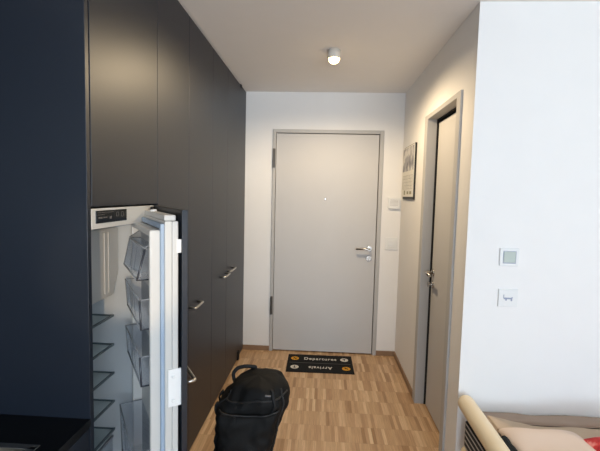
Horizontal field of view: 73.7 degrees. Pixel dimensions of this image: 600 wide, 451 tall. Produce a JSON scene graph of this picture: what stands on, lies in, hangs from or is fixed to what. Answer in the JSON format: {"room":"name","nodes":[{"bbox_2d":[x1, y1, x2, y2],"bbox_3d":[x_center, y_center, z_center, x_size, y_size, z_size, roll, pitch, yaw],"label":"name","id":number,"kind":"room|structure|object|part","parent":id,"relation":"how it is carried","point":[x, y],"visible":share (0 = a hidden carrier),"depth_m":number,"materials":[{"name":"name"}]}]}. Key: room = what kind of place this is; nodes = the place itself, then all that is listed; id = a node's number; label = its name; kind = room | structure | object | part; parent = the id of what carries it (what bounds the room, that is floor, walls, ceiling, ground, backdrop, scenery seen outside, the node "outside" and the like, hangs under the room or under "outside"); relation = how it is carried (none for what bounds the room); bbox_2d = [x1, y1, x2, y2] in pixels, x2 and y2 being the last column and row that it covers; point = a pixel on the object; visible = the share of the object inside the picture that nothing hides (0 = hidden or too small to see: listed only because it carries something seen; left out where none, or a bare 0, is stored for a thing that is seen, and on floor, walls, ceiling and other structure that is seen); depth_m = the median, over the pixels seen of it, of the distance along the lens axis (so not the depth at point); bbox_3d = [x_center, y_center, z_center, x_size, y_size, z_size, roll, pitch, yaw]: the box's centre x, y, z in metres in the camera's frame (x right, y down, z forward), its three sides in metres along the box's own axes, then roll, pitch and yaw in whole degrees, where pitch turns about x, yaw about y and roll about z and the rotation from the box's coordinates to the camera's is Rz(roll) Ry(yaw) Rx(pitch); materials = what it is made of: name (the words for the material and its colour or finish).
{"room":"studio apartment","nodes":[
{"label":"studio apartment","id":0,"kind":"room"},
{"bbox_2d":[189,349,438,450],"bbox_3d":[0.963,1.530,0.633,4.860,0.100,6.542,2,4,3],"label":"floor","id":1,"kind":"structure","parent":0,"point":[373,408],"depth_m":2.81,"materials":[{"name":"wood parquet"}]},
{"bbox_2d":[67,429,88,450],"bbox_3d":[-1.056,1.084,0.340,0.625,0.737,1.998,2,4,3],"label":"base cabinet","id":2,"kind":"object","parent":1,"relation":"on","point":[82,444],"visible":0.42,"depth_m":1.25,"materials":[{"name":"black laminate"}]},
{"bbox_2d":[0,414,90,450],"bbox_3d":[-1.046,0.703,0.301,0.630,0.027,2.019,2,4,3],"label":"countertop","id":3,"kind":"structure","parent":2,"relation":"on","point":[51,433],"depth_m":1.22,"materials":[{"name":"black stone"}]},
{"bbox_2d":[0,443,39,450],"bbox_3d":[-0.993,0.728,0.911,0.464,0.172,0.515,2,4,3],"label":"sink","id":4,"kind":"object","parent":3,"relation":"in","point":[3,446],"visible":1,"depth_m":1.14,"materials":[{"name":"metal"}]},
{"bbox_3d":[-0.993,0.729,0.911,0.436,0.169,0.491,2,4,3],"label":"bowl","id":5,"kind":"part","parent":4,"relation":"part of","materials":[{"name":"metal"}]},
{"bbox_2d":[0,0,157,450],"bbox_3d":[-0.960,0.144,1.537,0.622,2.434,0.532,2,4,3],"label":"cabinet","id":6,"kind":"object","parent":1,"relation":"on","point":[78,78],"visible":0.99,"depth_m":1.26,"materials":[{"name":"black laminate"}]},
{"bbox_3d":[-0.974,0.163,1.282,0.622,2.434,0.020,2,4,3],"label":"panel","id":7,"kind":"part","parent":6,"relation":"part of","materials":[{"name":"blue laminate"}]},
{"bbox_3d":[-0.641,-0.567,1.479,0.019,0.980,0.506,2,4,3],"label":"door","id":8,"kind":"part","parent":6,"relation":"part of","materials":[{"name":"blue laminate"}]},
{"bbox_2d":[91,205,196,450],"bbox_3d":[-0.812,0.636,1.575,0.904,1.428,0.500,2,4,3],"label":"refrigerator","id":9,"kind":"object","parent":6,"relation":"in","point":[139,253],"visible":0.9,"depth_m":1.57,"materials":[{"name":"white plastic"}]},
{"bbox_2d":[92,314,113,327],"bbox_3d":[-1.015,0.406,1.562,0.368,0.009,0.425,2,4,3],"label":"glass shelf","id":10,"kind":"object","parent":9,"relation":"attached to","point":[103,317],"depth_m":1.76,"materials":[{"name":"clear glass"}]},
{"bbox_2d":[93,342,113,359],"bbox_3d":[-1.018,0.536,1.572,0.368,0.009,0.425,2,4,3],"label":"glass shelf","id":11,"kind":"object","parent":9,"relation":"attached to","point":[107,345],"depth_m":1.77,"materials":[{"name":"clear glass"}]},
{"bbox_2d":[93,371,114,390],"bbox_3d":[-1.021,0.666,1.582,0.368,0.009,0.425,2,4,3],"label":"glass shelf","id":12,"kind":"object","parent":9,"relation":"attached to","point":[107,374],"depth_m":1.78,"materials":[{"name":"clear glass"}]},
{"bbox_2d":[94,426,114,450],"bbox_3d":[-1.027,0.925,1.601,0.368,0.009,0.425,2,4,3],"label":"glass shelf","id":13,"kind":"object","parent":9,"relation":"attached to","point":[107,429],"depth_m":1.80,"materials":[{"name":"clear glass"}]},
{"bbox_2d":[94,399,114,421],"bbox_3d":[-1.024,0.795,1.592,0.368,0.009,0.425,2,4,3],"label":"glass shelf","id":14,"kind":"object","parent":9,"relation":"attached to","point":[108,402],"depth_m":1.79,"materials":[{"name":"clear glass"}]},
{"bbox_2d":[91,227,117,303],"bbox_3d":[-0.997,0.150,1.542,0.412,0.300,0.425,2,4,3],"label":"freezer","id":15,"kind":"object","parent":9,"relation":"in","point":[104,241],"depth_m":1.62,"materials":[{"name":"white plastic"}]},
{"bbox_3d":[-1.028,1.060,1.611,0.353,0.214,0.409,2,4,3],"label":"vegetable drawer","id":16,"kind":"part","parent":9,"relation":"part of","materials":[{"name":"clear plastic"}]},
{"bbox_3d":[-0.669,-0.037,1.505,0.044,0.067,0.471,2,4,3],"label":"control panel","id":17,"kind":"part","parent":9,"relation":"part of","materials":[{"name":"white plastic"}]},
{"bbox_3d":[-0.576,0.599,1.554,0.088,1.304,0.487,-1,5,-30],"label":"door","id":18,"kind":"part","parent":9,"relation":"part of","materials":[{"name":"white plastic"}]},
{"bbox_3d":[-0.524,0.641,1.591,0.019,1.428,0.512,-1,5,-30],"label":"panel","id":19,"kind":"part","parent":9,"relation":"part of","materials":[{"name":"white plastic"}]},
{"bbox_3d":[-0.419,0.539,1.467,0.041,0.012,0.164,-1,5,-30],"label":"bar handle","id":20,"kind":"part","parent":9,"relation":"part of","materials":[{"name":"metal"}]},
{"bbox_2d":[153,0,188,450],"bbox_3d":[-0.933,0.111,2.009,0.622,2.430,0.413,2,4,3],"label":"tall cabinet","id":21,"kind":"object","parent":1,"relation":"on","point":[172,18],"visible":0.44,"depth_m":1.91,"materials":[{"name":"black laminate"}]},
{"bbox_2d":[188,16,212,450],"bbox_3d":[-0.888,0.079,2.446,0.664,2.430,0.464,2,4,3],"label":"tall cabinet","id":22,"kind":"object","parent":1,"relation":"on","point":[200,49],"visible":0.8,"depth_m":2.39,"materials":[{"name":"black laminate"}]},
{"bbox_3d":[-0.594,0.459,2.313,0.042,0.014,0.157,2,4,3],"label":"bar handle","id":23,"kind":"part","parent":22,"relation":"part of","materials":[{"name":"metal"}]},
{"bbox_2d":[211,48,230,407],"bbox_3d":[-0.863,0.047,2.880,0.664,2.430,0.407,2,4,3],"label":"tall cabinet","id":24,"kind":"object","parent":1,"relation":"on","point":[220,70],"visible":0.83,"depth_m":2.84,"materials":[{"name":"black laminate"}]},
{"bbox_3d":[-0.555,0.373,2.993,0.042,0.014,0.166,2,4,3],"label":"bar handle","id":25,"kind":"part","parent":24,"relation":"part of","materials":[{"name":"metal"}]},
{"bbox_2d":[225,69,240,380],"bbox_3d":[-0.839,0.015,3.307,0.664,2.430,0.449,2,4,3],"label":"tall cabinet","id":26,"kind":"object","parent":1,"relation":"on","point":[233,140],"visible":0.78,"depth_m":3.26,"materials":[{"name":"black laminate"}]},
{"bbox_2d":[237,84,245,359],"bbox_3d":[-0.540,-0.007,3.651,0.040,2.436,0.268,2,4,3],"label":"filler panel","id":27,"kind":"object","parent":1,"relation":"on","point":[242,91],"visible":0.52,"depth_m":3.65,"materials":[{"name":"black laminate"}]},
{"bbox_2d":[213,364,289,450],"bbox_3d":[-0.228,1.020,1.892,0.362,0.669,0.320,2,4,3],"label":"backpack","id":28,"kind":"object","parent":1,"relation":"on","point":[249,412],"visible":1,"depth_m":1.78,"materials":[{"name":"black fabric"}]},
{"bbox_3d":[-0.272,0.736,1.958,0.120,0.114,0.048,0,5,-23],"label":"carry handle","id":29,"kind":"part","parent":28,"relation":"part of","materials":[{"name":"black fabric"}]},
{"bbox_2d":[286,354,354,374],"bbox_3d":[0.178,1.234,3.575,0.585,0.008,0.372,2,4,2],"label":"door mat","id":30,"kind":"object","parent":1,"relation":"on","point":[296,362],"visible":1,"depth_m":3.56,"materials":[{"name":"black rubber"}]},
{"bbox_2d":[458,395,509,450],"bbox_3d":[1.756,1.167,1.507,2.031,0.530,0.986,2,4,3],"label":"bed","id":31,"kind":"object","parent":1,"relation":"on","point":[488,436],"visible":0.4,"depth_m":1.75,"materials":[{"name":"beige wood"}]},
{"bbox_2d":[464,421,485,450],"bbox_3d":[0.802,1.047,1.549,0.040,0.137,0.820,2,4,3],"label":"striped cloth","id":32,"kind":"object","parent":31,"relation":"on","point":[471,441],"visible":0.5,"depth_m":1.87,"materials":[{"name":"black fabric"}]},
{"bbox_2d":[501,435,517,450],"bbox_3d":[0.854,0.966,1.440,0.051,0.104,0.580,2,4,3],"label":"throw","id":33,"kind":"object","parent":31,"relation":"on","point":[505,439],"visible":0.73,"depth_m":1.66,"materials":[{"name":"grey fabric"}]},
{"bbox_2d":[482,411,599,428],"bbox_3d":[1.440,0.973,1.970,1.083,0.037,0.089,2,4,3],"label":"bedspread","id":34,"kind":"object","parent":31,"relation":"on","point":[541,420],"visible":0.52,"depth_m":1.97,"materials":[{"name":"beige fabric"}]},
{"bbox_2d":[487,415,599,438],"bbox_3d":[1.439,0.967,1.858,1.073,0.064,0.127,2,4,3],"label":"blanket","id":35,"kind":"object","parent":31,"relation":"on","point":[497,423],"visible":0.37,"depth_m":1.90,"materials":[{"name":"beige fabric"}]},
{"bbox_2d":[497,427,595,450],"bbox_3d":[1.044,0.944,1.548,0.340,0.136,0.500,2,4,3],"label":"pillow","id":36,"kind":"object","parent":31,"relation":"on","point":[522,439],"visible":0.95,"depth_m":1.65,"materials":[{"name":"beige fabric"}]},
{"bbox_2d":[583,437,599,450],"bbox_3d":[1.355,0.935,1.450,0.400,0.180,0.460,2,4,3],"label":"cushion","id":37,"kind":"object","parent":31,"relation":"on","point":[594,442],"visible":0.67,"depth_m":1.62,"materials":[{"name":"red fabric"}]},
{"bbox_2d":[243,92,405,350],"bbox_3d":[-0.089,-0.013,3.843,2.326,2.442,0.160,2,4,3],"label":"wall","id":38,"kind":"structure","parent":0,"point":[266,112],"depth_m":3.71,"materials":[{"name":"white paint"}]},
{"bbox_2d":[242,344,394,355],"bbox_3d":[0.163,1.195,3.832,1.472,0.046,0.012,2,4,3],"label":"baseboard","id":39,"kind":"structure","parent":38,"relation":"attached to","point":[246,347],"depth_m":3.85,"materials":[{"name":"brown wood"}]},
{"bbox_2d":[269,129,384,354],"bbox_3d":[0.236,0.171,3.754,1.020,2.104,0.128,2,4,3],"label":"door","id":40,"kind":"structure","parent":38,"relation":"in","point":[327,184],"depth_m":3.75,"materials":[{"name":"grey wood"}]},
{"bbox_3d":[0.593,0.217,3.705,0.154,0.052,0.064,2,4,3],"label":"lever handle","id":41,"kind":"part","parent":40,"relation":"part of","materials":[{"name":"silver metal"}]},
{"bbox_2d":[385,238,397,249],"bbox_3d":[0.847,0.170,3.715,0.112,0.112,0.016,2,4,3],"label":"light switch","id":42,"kind":"object","parent":38,"relation":"attached to","point":[390,243],"visible":1,"depth_m":3.71,"materials":[{"name":"white plastic"}]},
{"bbox_2d":[388,198,399,208],"bbox_3d":[0.863,-0.205,3.681,0.102,0.100,0.027,2,4,3],"label":"intercom","id":43,"kind":"object","parent":38,"relation":"attached to","point":[393,203],"visible":1,"depth_m":3.67,"materials":[{"name":"white plastic"}]},
{"bbox_2d":[178,0,599,92],"bbox_3d":[1.024,-1.004,0.441,4.860,0.100,6.542,2,4,3],"label":"ceiling","id":44,"kind":"structure","parent":0,"point":[385,46],"depth_m":2.38,"materials":[{"name":"white paint"}]},
{"bbox_2d":[327,48,340,63],"bbox_3d":[0.221,-1.094,2.598,0.086,0.085,0.086,2,4,3],"label":"ceiling lamp","id":45,"kind":"object","parent":44,"relation":"attached to","point":[334,54],"visible":1,"depth_m":2.57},
{"bbox_2d":[395,1,507,450],"bbox_3d":[0.964,0.087,2.850,0.170,2.442,1.714,2,4,3],"label":"wall","id":46,"kind":"structure","parent":0,"point":[451,71],"depth_m":2.05,"materials":[{"name":"white paint"}]},
{"bbox_2d":[394,352,412,396],"bbox_3d":[0.844,1.280,2.933,0.012,0.046,1.714,2,4,3],"label":"baseboard","id":47,"kind":"structure","parent":46,"relation":"attached to","point":[408,385],"depth_m":3.32,"materials":[{"name":"brown wood"}]},
{"bbox_2d":[402,142,416,198],"bbox_3d":[0.910,-0.442,3.344,0.018,0.444,0.437,2,4,3],"label":"wall calendar","id":48,"kind":"object","parent":46,"relation":"attached to","point":[410,153],"visible":1,"depth_m":3.27,"materials":[{"name":"white paper"}]},
{"bbox_2d":[403,145,413,171],"bbox_3d":[0.905,-0.553,3.342,0.002,0.195,0.409,2,4,3],"label":"photo","id":49,"kind":"object","parent":48,"relation":"attached to","point":[408,157],"depth_m":3.32},
{"bbox_2d":[412,90,462,450],"bbox_3d":[0.907,0.292,2.551,0.124,2.076,0.738,2,4,3],"label":"door","id":50,"kind":"structure","parent":46,"relation":"in","point":[442,137],"depth_m":2.69,"materials":[{"name":"grey wood"}]},
{"bbox_3d":[0.894,0.330,2.743,0.068,0.052,0.151,2,4,3],"label":"lever handle","id":51,"kind":"part","parent":50,"relation":"part of","materials":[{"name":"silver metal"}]},
{"bbox_2d":[453,1,599,450],"bbox_3d":[2.167,0.185,1.944,2.674,2.442,0.030,2,4,3],"label":"wall","id":52,"kind":"structure","parent":0,"point":[543,358],"depth_m":1.97,"materials":[{"name":"white paint"}]},
{"bbox_2d":[497,289,517,306],"bbox_3d":[1.039,0.362,2.000,0.094,0.090,0.011,2,4,3],"label":"light switch","id":53,"kind":"object","parent":52,"relation":"attached to","point":[506,297],"visible":1,"depth_m":2.00,"materials":[{"name":"white plastic"}]},
{"bbox_2d":[499,248,519,265],"bbox_3d":[1.038,0.157,1.984,0.093,0.088,0.012,2,4,3],"label":"thermostat","id":54,"kind":"object","parent":52,"relation":"attached to","point":[507,256],"visible":1,"depth_m":1.98,"materials":[{"name":"white plastic"}]}
]}

